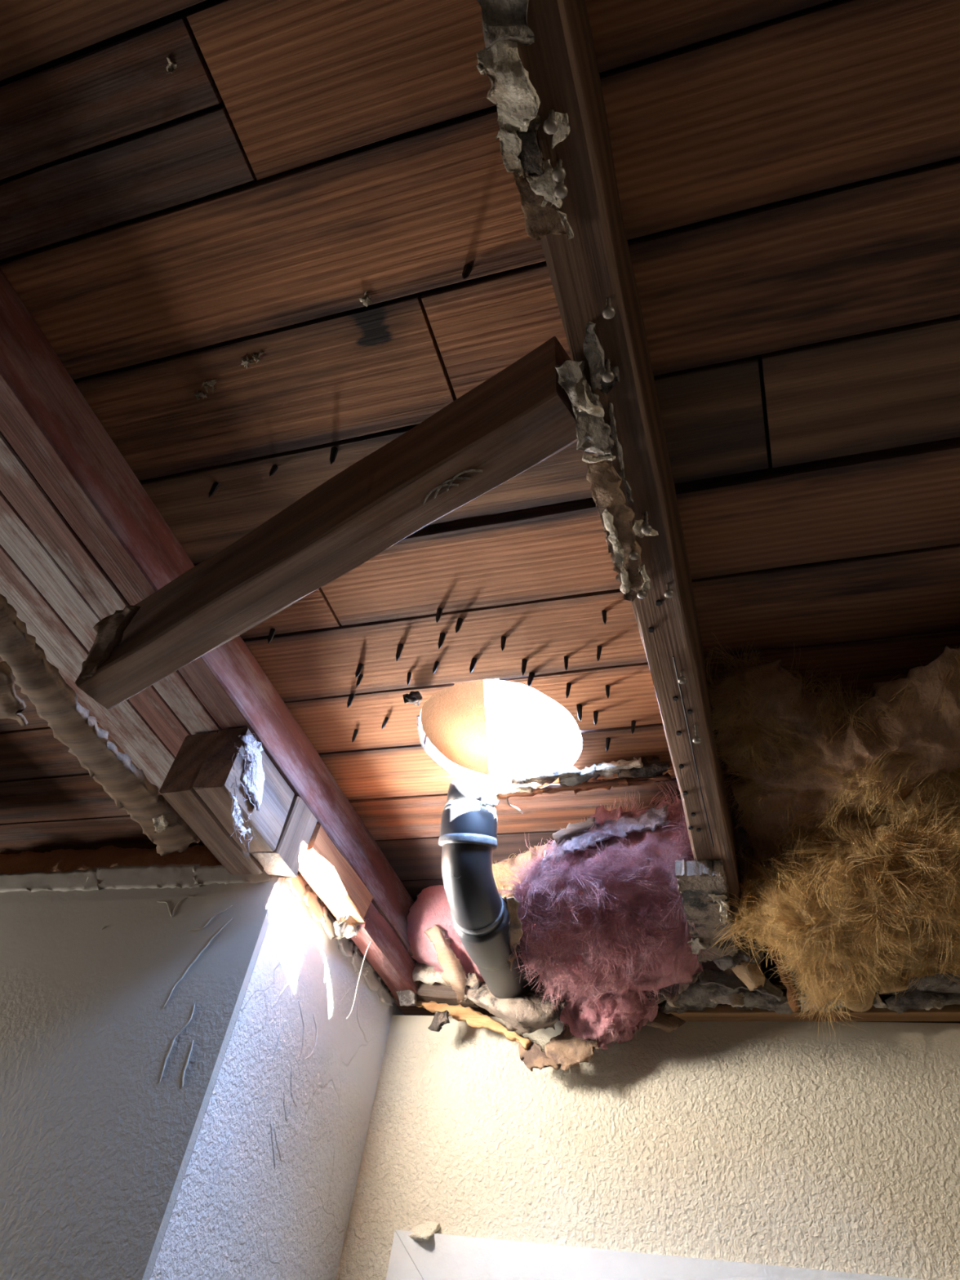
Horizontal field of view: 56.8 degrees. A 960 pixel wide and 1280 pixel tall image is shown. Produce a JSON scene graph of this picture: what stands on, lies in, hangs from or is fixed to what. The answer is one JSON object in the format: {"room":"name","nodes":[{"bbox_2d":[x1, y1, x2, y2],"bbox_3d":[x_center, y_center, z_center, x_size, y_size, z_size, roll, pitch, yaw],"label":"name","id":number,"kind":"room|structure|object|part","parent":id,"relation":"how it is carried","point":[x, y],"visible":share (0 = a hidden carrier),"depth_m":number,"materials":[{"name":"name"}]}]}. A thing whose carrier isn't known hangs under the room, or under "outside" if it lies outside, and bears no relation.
{"room":"damaged room","nodes":[
{"label":"damaged room","id":0,"kind":"room"},
{"bbox_2d":[0,863,284,1279],"bbox_3d":[-1.108,1.276,0.698,1.346,2.472,0.018,-7,-48,18],"label":"wall","id":1,"kind":"structure","parent":0,"point":[123,988],"depth_m":1.21,"materials":[{"name":"grey paint"}]},
{"bbox_2d":[149,873,404,1279],"bbox_3d":[-0.429,1.408,0.697,0.115,2.478,0.571,-7,-48,18],"label":"wall","id":2,"kind":"structure","parent":0,"point":[267,1189],"depth_m":1.30,"materials":[{"name":"white paint"}]},
{"bbox_2d":[333,915,364,939],"bbox_3d":[-0.218,0.467,1.455,0.050,0.053,0.041,-7,-48,18],"label":"crumb","id":3,"kind":"object","parent":2,"relation":"attached to","point":[347,927],"visible":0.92,"depth_m":1.45,"materials":[{"name":"white paper"}]},
{"bbox_2d":[350,902,418,1002],"bbox_3d":[-0.166,0.556,1.572,0.050,0.053,0.279,-7,-48,18],"label":"wooden beam","id":4,"kind":"structure","parent":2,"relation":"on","point":[385,953],"depth_m":1.54,"materials":[{"name":"red paint"}]},
{"bbox_2d":[346,941,371,1018],"bbox_3d":[-0.196,0.553,1.446,0.006,0.116,0.042,19,-45,-8],"label":"string","id":5,"kind":"object","parent":4,"relation":"hanging from","point":[370,941],"visible":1,"depth_m":1.44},
{"bbox_2d":[0,0,959,980],"bbox_3d":[-0.078,-0.635,0.533,4.030,0.051,3.835,-7,-48,18],"label":"ceiling","id":6,"kind":"structure","parent":0,"point":[264,243],"depth_m":0.84,"materials":[{"name":"wood"}]},
{"bbox_2d":[0,844,222,874],"bbox_3d":[-0.686,0.421,1.815,0.629,0.339,0.344,-7,-48,18],"label":"board","id":7,"kind":"object","parent":6,"relation":"attached to","point":[60,860],"visible":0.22,"depth_m":1.64,"materials":[{"name":"brown wood"}]},
{"bbox_2d":[0,268,435,1013],"bbox_3d":[-0.465,-0.025,1.155,0.233,0.087,2.138,-7,-48,18],"label":"beam","id":8,"kind":"structure","parent":6,"relation":"attached to","point":[82,541],"depth_m":1.06,"materials":[{"name":"red wood"}]},
{"bbox_2d":[159,727,294,874],"bbox_3d":[-0.336,0.239,1.220,0.125,0.151,0.226,-7,-48,18],"label":"block","id":9,"kind":"object","parent":8,"relation":"attached to","point":[224,784],"visible":1,"depth_m":1.19,"materials":[{"name":"brown wood"}]},
{"bbox_2d":[0,594,199,856],"bbox_3d":[-0.477,0.140,1.085,0.097,0.130,0.614,3,-45,8],"label":"conduit","id":10,"kind":"object","parent":9,"relation":"attached to","point":[55,702],"visible":1,"depth_m":1.03,"materials":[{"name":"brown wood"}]},
{"bbox_2d":[249,795,317,877],"bbox_3d":[-0.288,0.289,1.302,0.053,0.100,0.066,-8,-48,18],"label":"stud","id":11,"kind":"object","parent":8,"relation":"attached to","point":[285,861],"visible":0.66,"depth_m":1.28,"materials":[{"name":"brown wood"}]},
{"bbox_2d":[298,822,373,922],"bbox_3d":[-0.238,0.374,1.411,0.054,0.052,0.214,-7,-48,18],"label":"wood block","id":12,"kind":"object","parent":8,"relation":"attached to","point":[322,866],"visible":0.87,"depth_m":1.39,"materials":[{"name":"brown wood"}]},
{"bbox_2d":[334,912,346,920],"bbox_3d":[-0.217,0.449,1.470,0.045,0.052,0.050,-7,-48,18],"label":"crumb","id":13,"kind":"object","parent":12,"relation":"on","point":[338,915],"visible":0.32,"depth_m":1.45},
{"bbox_2d":[404,884,484,982],"bbox_3d":[-0.050,0.522,1.608,0.196,0.188,0.159,-7,-48,18],"label":"insulation","id":14,"kind":"object","parent":6,"relation":"attached to","point":[431,907],"visible":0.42,"depth_m":1.57,"materials":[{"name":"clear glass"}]},
{"bbox_2d":[424,924,467,1004],"bbox_3d":[-0.044,0.562,1.545,0.117,0.100,0.054,39,-51,-25],"label":"board","id":15,"kind":"object","parent":14,"relation":"on","point":[454,974],"visible":0.87,"depth_m":1.53,"materials":[{"name":"brown wood"}]},
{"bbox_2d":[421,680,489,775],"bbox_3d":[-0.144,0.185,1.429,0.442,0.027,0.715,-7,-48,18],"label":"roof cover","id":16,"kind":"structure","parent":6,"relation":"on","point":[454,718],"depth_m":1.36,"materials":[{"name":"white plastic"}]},
{"bbox_2d":[438,777,541,998],"bbox_3d":[0.032,0.414,1.395,0.115,0.188,0.436,-4,-47,15],"label":"vent pipe","id":17,"kind":"object","parent":6,"relation":"attached to","point":[486,925],"visible":0.95,"depth_m":1.28,"materials":[{"name":"grey plastic"}]},
{"bbox_2d":[440,803,497,838],"bbox_3d":[-0.017,0.279,1.300,0.083,0.062,0.087,-7,-48,18],"label":"socket","id":18,"kind":"object","parent":17,"relation":"attached to","point":[458,820],"depth_m":1.27,"materials":[{"name":"grey plastic"}]},
{"bbox_2d":[453,897,520,970],"bbox_3d":[0.011,0.444,1.356,0.089,0.086,0.101,-7,-48,18],"label":"socket","id":19,"kind":"object","parent":17,"relation":"attached to","point":[488,948],"depth_m":1.32,"materials":[{"name":"grey plastic"}]},
{"bbox_2d":[403,691,671,813],"bbox_3d":[0.065,0.188,1.297,0.399,0.034,0.205,15,-45,-4],"label":"debris","id":20,"kind":"object","parent":6,"relation":"attached to","point":[635,771],"visible":0.91,"depth_m":1.28,"materials":[{"name":"paper"}]},
{"bbox_2d":[497,777,730,1013],"bbox_3d":[0.214,0.398,1.337,0.408,0.249,0.313,-17,-51,25],"label":"insulation","id":21,"kind":"object","parent":6,"relation":"attached to","point":[602,910],"visible":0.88,"depth_m":1.30,"materials":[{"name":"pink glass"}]},
{"bbox_2d":[492,842,549,898],"bbox_3d":[0.073,0.373,1.392,0.142,0.066,0.100,-26,-56,31],"label":"insulation","id":22,"kind":"object","parent":21,"relation":"on","point":[501,868],"visible":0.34,"depth_m":1.39,"materials":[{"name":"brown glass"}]},
{"bbox_2d":[552,817,596,844],"bbox_3d":[0.140,0.280,1.308,0.067,0.032,0.015,-14,-50,24],"label":"bark splinter","id":23,"kind":"object","parent":21,"relation":"on","point":[571,829],"visible":1,"depth_m":1.31,"materials":[{"name":"brown wood"}]},
{"bbox_2d":[544,979,660,1052],"bbox_3d":[0.198,0.601,1.433,0.202,0.111,0.171,-7,-48,18],"label":"tuft","id":24,"kind":"object","parent":21,"relation":"hanging from","point":[608,1023],"visible":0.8,"depth_m":1.42,"materials":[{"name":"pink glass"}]},
{"bbox_2d":[544,1023,599,1071],"bbox_3d":[0.152,0.657,1.444,0.097,0.092,0.026,-13,-50,22],"label":"flap","id":25,"kind":"object","parent":24,"relation":"hanging from","point":[566,1050],"visible":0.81,"depth_m":1.43,"materials":[{"name":"brown paper"}]},
{"bbox_2d":[645,987,666,1004],"bbox_3d":[0.281,0.569,1.445,0.074,0.053,0.098,0,-46,12],"label":"pocket","id":26,"kind":"object","parent":24,"relation":"on","point":[662,997],"visible":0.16,"depth_m":1.43,"materials":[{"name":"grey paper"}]},
{"bbox_2d":[657,983,680,996],"bbox_3d":[0.308,0.549,1.408,0.021,0.052,0.053,35,-49,-22],"label":"flap","id":27,"kind":"object","parent":26,"relation":"attached to","point":[673,989],"visible":0.48,"depth_m":1.40,"materials":[{"name":"paper"}]},
{"bbox_2d":[662,991,679,1008],"bbox_3d":[0.299,0.564,1.389,0.025,0.022,0.023,-7,-48,18],"label":"crumb","id":28,"kind":"object","parent":27,"relation":"attached to","point":[671,1002],"visible":0.99,"depth_m":1.38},
{"bbox_2d":[678,965,702,994],"bbox_3d":[0.330,0.531,1.389,0.039,0.045,0.016,-10,-49,21],"label":"flap","id":29,"kind":"object","parent":27,"relation":"attached to","point":[684,986],"visible":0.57,"depth_m":1.38,"materials":[{"name":"grey"}]},
{"bbox_2d":[589,805,622,825],"bbox_3d":[0.188,0.265,1.312,0.051,0.029,0.032,-7,-48,18],"label":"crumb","id":30,"kind":"object","parent":21,"relation":"on","point":[600,813],"visible":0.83,"depth_m":1.30,"materials":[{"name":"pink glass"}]},
{"bbox_2d":[476,0,764,975],"bbox_3d":[0.178,-0.075,0.917,0.062,0.171,2.138,-7,-48,18],"label":"rafter","id":31,"kind":"object","parent":6,"relation":"attached to","point":[538,57],"visible":0.99,"depth_m":0.70,"materials":[{"name":"brown wood"}]},
{"bbox_2d":[75,335,577,709],"bbox_3d":[-0.183,-0.107,0.895,0.630,0.180,0.079,-22,-54,29],"label":"diagonal brace","id":32,"kind":"object","parent":31,"relation":"attached to","point":[520,417],"visible":0.99,"depth_m":0.84,"materials":[{"name":"brown wood"}]},
{"bbox_2d":[675,858,737,964],"bbox_3d":[0.318,0.388,1.240,0.069,0.036,0.248,-7,-48,18],"label":"wood block","id":33,"kind":"object","parent":31,"relation":"attached to","point":[700,882],"visible":0.98,"depth_m":1.20,"materials":[{"name":"wood"}]},
{"bbox_2d":[713,937,765,991],"bbox_3d":[0.386,0.472,1.317,0.079,0.072,0.069,8,-45,4],"label":"paper","id":34,"kind":"object","parent":31,"relation":"attached to","point":[750,976],"visible":0.71,"depth_m":1.30,"materials":[{"name":"beige paper"}]},
{"bbox_3d":[0.381,0.464,1.321,0.084,0.056,0.052,-7,-48,18],"label":"grey crown","id":35,"kind":"part","parent":34,"relation":"part of","materials":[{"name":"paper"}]},
{"bbox_2d":[705,631,959,872],"bbox_3d":[0.525,0.159,1.086,0.519,0.199,0.439,-11,-49,21],"label":"insulation","id":36,"kind":"object","parent":6,"relation":"attached to","point":[801,756],"visible":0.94,"depth_m":1.05,"materials":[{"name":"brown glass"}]},
{"bbox_2d":[709,768,959,1039],"bbox_3d":[0.564,0.343,1.175,0.503,0.239,0.421,-14,-50,23],"label":"insulation","id":37,"kind":"object","parent":6,"relation":"attached to","point":[861,912],"depth_m":1.12,"materials":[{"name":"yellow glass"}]},
{"bbox_3d":[0.456,0.488,1.333,0.024,0.093,0.127,-18,-52,26],"label":"twisted strip","id":38,"kind":"part","parent":37,"relation":"part of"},
{"bbox_2d":[464,981,567,1035],"bbox_3d":[0.050,0.599,1.474,0.197,0.096,0.082,-7,-48,18],"label":"paper","id":39,"kind":"object","parent":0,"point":[525,1013],"visible":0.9,"depth_m":1.43,"materials":[{"name":"paper"}]},
{"bbox_2d":[465,972,481,1002],"bbox_3d":[-0.012,0.595,1.516,0.045,0.045,0.035,-30,-58,34],"label":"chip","id":40,"kind":"object","parent":39,"relation":"on","point":[473,982],"visible":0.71,"depth_m":1.51,"materials":[{"name":"paper"}]},
{"bbox_2d":[336,1015,959,1279],"bbox_3d":[0.857,1.438,0.442,2.488,2.440,0.104,-7,-48,18],"label":"wall","id":41,"kind":"structure","parent":0,"point":[771,1143],"depth_m":1.36,"materials":[{"name":"beige paint"}]},
{"bbox_2d":[381,979,478,1007],"bbox_3d":[-0.099,0.648,1.633,0.202,0.044,0.036,-7,-48,18],"label":"board","id":42,"kind":"object","parent":41,"relation":"on","point":[438,993],"visible":0.39,"depth_m":1.61,"materials":[{"name":"brown wood"}]},
{"bbox_2d":[384,962,450,986],"bbox_3d":[-0.107,0.617,1.636,0.155,0.055,0.059,-7,-48,18],"label":"lump","id":43,"kind":"object","parent":42,"relation":"on","point":[424,973],"visible":0.3,"depth_m":1.61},
{"bbox_2d":[395,990,417,1006],"bbox_3d":[-0.143,0.643,1.618,0.062,0.049,0.025,-7,-48,18],"label":"shard","id":44,"kind":"object","parent":43,"relation":"attached to","point":[406,997],"visible":0.76,"depth_m":1.60,"materials":[{"name":"grey stone"}]},
{"bbox_2d":[415,1000,531,1050],"bbox_3d":[-0.017,0.668,1.543,0.244,0.099,0.020,-14,-50,24],"label":"thin lath","id":45,"kind":"object","parent":41,"relation":"attached to","point":[473,1019],"visible":0.98,"depth_m":1.54,"materials":[{"name":"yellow wood"}]},
{"bbox_2d":[427,1009,449,1031],"bbox_3d":[-0.069,0.659,1.539,0.038,0.037,0.018,-20,-53,28],"label":"chip","id":46,"kind":"object","parent":45,"relation":"hanging from","point":[440,1019],"visible":1,"depth_m":1.53,"materials":[{"name":"paper"}]},
{"bbox_2d":[517,1033,560,1071],"bbox_3d":[0.096,0.673,1.455,0.081,0.064,0.018,-19,-52,27],"label":"flap","id":47,"kind":"object","parent":45,"relation":"hanging from","point":[534,1057],"visible":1,"depth_m":1.45,"materials":[{"name":"brown paper"}]},
{"bbox_2d":[386,1229,924,1279],"bbox_3d":[0.305,1.576,0.448,1.228,2.101,0.020,-7,-48,18],"label":"door","id":48,"kind":"structure","parent":41,"relation":"in","point":[443,1256],"depth_m":1.28,"materials":[{"name":"white paint"}]},
{"bbox_3d":[-0.243,1.643,0.623,0.072,2.100,0.020,-7,-48,18],"label":"casing","id":49,"kind":"part","parent":48,"relation":"part of","materials":[{"name":"white paint"}]},
{"bbox_2d":[408,1221,440,1241],"bbox_3d":[-0.093,0.903,1.357,0.054,0.032,0.035,-7,-48,18],"label":"chip","id":50,"kind":"object","parent":48,"relation":"on","point":[422,1232],"visible":1,"depth_m":1.35,"materials":[{"name":"beige paint"}]},
{"bbox_2d":[658,1004,959,1021],"bbox_3d":[0.598,0.586,1.394,0.636,0.014,0.034,-8,-48,17],"label":"wood ledger","id":51,"kind":"object","parent":41,"relation":"attached to","point":[721,1012],"visible":0.68,"depth_m":1.41,"materials":[{"name":"brown wood"}]},
{"bbox_2d":[645,1008,685,1032],"bbox_3d":[0.286,0.623,1.454,0.102,0.037,0.022,-7,-48,18],"label":"flap","id":52,"kind":"object","parent":51,"relation":"attached to","point":[668,1023],"visible":0.65,"depth_m":1.44,"materials":[{"name":"brown paper"}]},
{"bbox_2d":[659,980,802,1014],"bbox_3d":[0.394,0.566,1.420,0.227,0.048,0.092,-7,-48,18],"label":"rubble layer","id":53,"kind":"object","parent":51,"relation":"on","point":[695,997],"visible":0.52,"depth_m":1.41,"materials":[{"name":"grey paper"}]},
{"bbox_2d":[707,991,744,1007],"bbox_3d":[0.378,0.552,1.362,0.055,0.023,0.014,-7,-48,18],"label":"chip","id":54,"kind":"object","parent":53,"relation":"attached to","point":[735,999],"visible":1,"depth_m":1.36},
{"bbox_2d":[697,968,783,1001],"bbox_3d":[0.406,0.533,1.382,0.128,0.040,0.029,2,-45,9],"label":"slab","id":55,"kind":"object","parent":53,"relation":"on","point":[708,976],"visible":0.82,"depth_m":1.38,"materials":[{"name":"grey"}]},
{"bbox_2d":[797,992,845,1012],"bbox_3d":[0.532,0.563,1.376,0.076,0.026,0.041,-7,-48,18],"label":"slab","id":56,"kind":"object","parent":51,"relation":"on","point":[801,1000],"visible":0.23,"depth_m":1.38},
{"bbox_2d":[884,991,959,1013],"bbox_3d":[0.752,0.536,1.319,0.278,0.030,0.050,-7,-48,18],"label":"dusty layer","id":57,"kind":"object","parent":51,"relation":"on","point":[913,1000],"visible":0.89,"depth_m":1.33,"materials":[{"name":"grey paper"}]},
{"bbox_2d":[783,955,959,994],"bbox_3d":[0.697,0.496,1.366,0.453,0.110,0.102,-7,-48,18],"label":"debris","id":58,"kind":"object","parent":57,"relation":"on","point":[940,984],"visible":0.08,"depth_m":1.32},
{"bbox_2d":[871,993,888,1008],"bbox_3d":[0.598,0.543,1.336,0.027,0.023,0.013,-7,-48,18],"label":"scrap","id":59,"kind":"object","parent":58,"relation":"attached to","point":[876,1003],"visible":0.7,"depth_m":1.33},
{"bbox_2d":[924,996,946,1010],"bbox_3d":[0.671,0.536,1.308,0.031,0.021,0.012,-7,-48,18],"label":"scrap","id":60,"kind":"object","parent":57,"relation":"attached to","point":[931,1003],"visible":1,"depth_m":1.30,"materials":[{"name":"beige paper"}]},
{"bbox_2d":[397,979,959,1022],"bbox_3d":[0.287,1.585,0.828,4.030,2.619,0.098,-7,-48,18],"label":"beam","id":61,"kind":"structure","parent":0,"point":[411,1010],"depth_m":1.79,"materials":[{"name":"brown wood"}]}
]}

